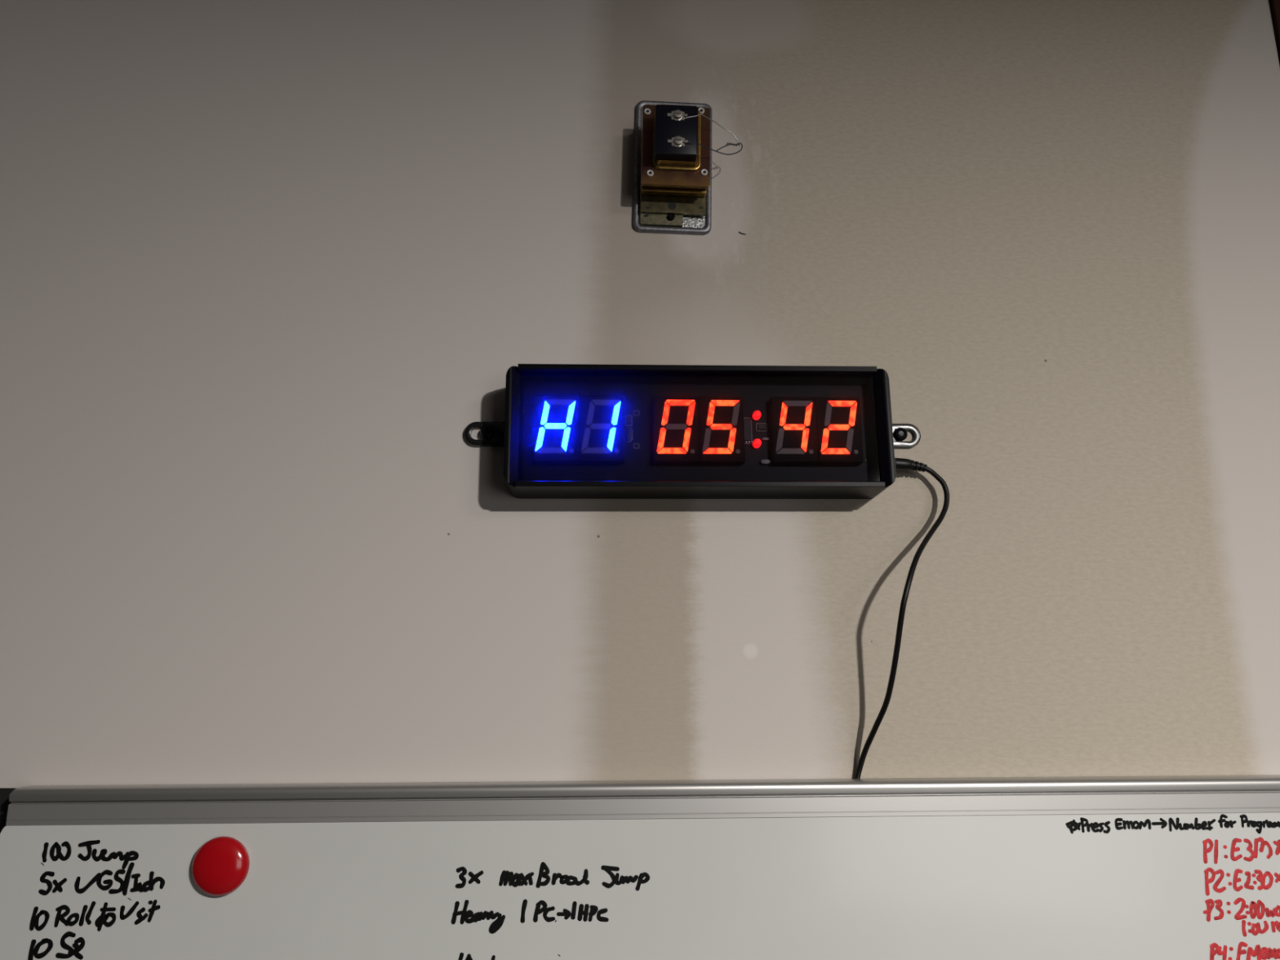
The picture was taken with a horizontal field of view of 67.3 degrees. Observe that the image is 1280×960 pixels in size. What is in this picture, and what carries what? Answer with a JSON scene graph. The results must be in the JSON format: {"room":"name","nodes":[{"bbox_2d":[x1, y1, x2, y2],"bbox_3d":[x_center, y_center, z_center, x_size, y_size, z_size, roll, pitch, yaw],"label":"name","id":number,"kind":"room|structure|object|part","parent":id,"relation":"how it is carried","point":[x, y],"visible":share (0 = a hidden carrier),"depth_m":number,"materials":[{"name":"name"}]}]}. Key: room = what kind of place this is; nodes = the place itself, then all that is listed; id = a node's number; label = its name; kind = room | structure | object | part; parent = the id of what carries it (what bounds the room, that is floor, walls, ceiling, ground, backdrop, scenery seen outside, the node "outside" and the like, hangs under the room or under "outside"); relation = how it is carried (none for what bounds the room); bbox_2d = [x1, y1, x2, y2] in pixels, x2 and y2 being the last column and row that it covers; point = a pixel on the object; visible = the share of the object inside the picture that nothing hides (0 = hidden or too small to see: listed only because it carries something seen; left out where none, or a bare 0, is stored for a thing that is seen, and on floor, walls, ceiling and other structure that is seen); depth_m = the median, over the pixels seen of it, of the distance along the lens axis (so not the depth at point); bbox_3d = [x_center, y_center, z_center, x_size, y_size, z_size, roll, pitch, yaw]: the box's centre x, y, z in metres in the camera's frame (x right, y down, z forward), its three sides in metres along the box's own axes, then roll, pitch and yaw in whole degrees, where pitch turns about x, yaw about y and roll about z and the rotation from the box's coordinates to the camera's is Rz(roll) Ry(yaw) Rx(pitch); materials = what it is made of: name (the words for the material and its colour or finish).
{"room":"gym","nodes":[
{"label":"gym","id":0,"kind":"room"},
{"bbox_2d":[0,0,1279,787],"bbox_3d":[-0.837,-0.367,0.777,2.783,1.173,0.013,1,-14,-2],"label":"wall","id":1,"kind":"structure","parent":0,"point":[267,267],"depth_m":0.74,"materials":[{"name":"paint"}]},
{"bbox_2d":[0,787,16,833],"bbox_3d":[-0.844,0.912,0.490,2.783,1.447,0.048,1,-14,-2],"label":"trim","id":2,"kind":"structure","parent":1,"relation":"attached to","point":[5,793],"depth_m":0.65,"materials":[{"name":"black"}]},
{"bbox_2d":[0,774,1279,959],"bbox_3d":[0.184,0.646,0.563,1.218,0.926,0.020,0,-13,-3],"label":"whiteboard","id":3,"kind":"object","parent":1,"relation":"attached to","point":[1164,867],"visible":1,"depth_m":0.64,"materials":[{"name":"plastic"}]},
{"bbox_2d":[191,835,249,896],"bbox_3d":[-0.273,0.251,0.624,0.036,0.036,0.010,1,-14,-2],"label":"magnet","id":4,"kind":"object","parent":3,"relation":"attached to","point":[220,865],"visible":1,"depth_m":0.62,"materials":[{"name":"red plastic"}]},
{"bbox_2d":[632,100,711,235],"bbox_3d":[0.027,-0.255,0.781,0.063,0.118,0.004,2,-14,-2],"label":"junction box","id":5,"kind":"object","parent":1,"relation":"attached to","point":[692,224],"visible":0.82,"depth_m":0.77,"materials":[{"name":"metal"}]},
{"bbox_2d":[640,104,742,226],"bbox_3d":[0.041,-0.251,0.754,0.079,0.088,0.052,2,-14,-2],"label":"transformer","id":6,"kind":"object","parent":5,"relation":"attached to","point":[675,178],"visible":1,"depth_m":0.75,"materials":[{"name":"black metal"}]},
{"bbox_3d":[0.018,-0.219,0.770,0.034,0.034,0.003,2,-14,-2],"label":"mounting plate","id":7,"kind":"part","parent":6,"relation":"part of","materials":[{"name":"gold metal"}]},
{"bbox_2d":[464,364,920,498],"bbox_3d":[0.042,-0.035,0.709,0.347,0.091,0.042,0,-13,-3],"label":"timer","id":8,"kind":"object","parent":1,"relation":"attached to","point":[567,431],"visible":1,"depth_m":0.70,"materials":[{"name":"black plastic"}]},
{"bbox_2d":[752,410,760,420],"bbox_3d":[0.086,-0.048,0.711,0.006,0.006,0.007,0,-13,-3],"label":"light","id":9,"kind":"object","parent":8,"relation":"on","point":[757,414],"depth_m":0.71,"materials":[{"name":"red plastic"}]},
{"bbox_2d":[752,438,761,448],"bbox_3d":[0.086,-0.027,0.706,0.006,0.006,0.007,0,-13,-3],"label":"light","id":10,"kind":"object","parent":8,"relation":"on","point":[757,442],"depth_m":0.70,"materials":[{"name":"red plastic"}]},
{"bbox_2d":[854,457,949,778],"bbox_3d":[0.191,0.092,0.678,0.078,0.231,0.053,1,-14,-2],"label":"power cord","id":11,"kind":"object","parent":8,"relation":"hanging from","point":[901,464],"visible":0.99,"depth_m":0.67,"materials":[{"name":"black plastic"}]},
{"bbox_3d":[1.607,0.380,0.732,1.916,2.620,0.045,1,-14,-2],"label":"wall","id":12,"kind":"structure","parent":0,"visible":0},
{"bbox_2d":[1268,0,1279,65],"bbox_3d":[0.599,0.363,0.685,0.099,2.620,0.054,1,-14,-2],"label":"trim","id":13,"kind":"structure","parent":12,"relation":"attached to","point":[1274,5],"depth_m":0.84,"materials":[{"name":"black"}]}
]}

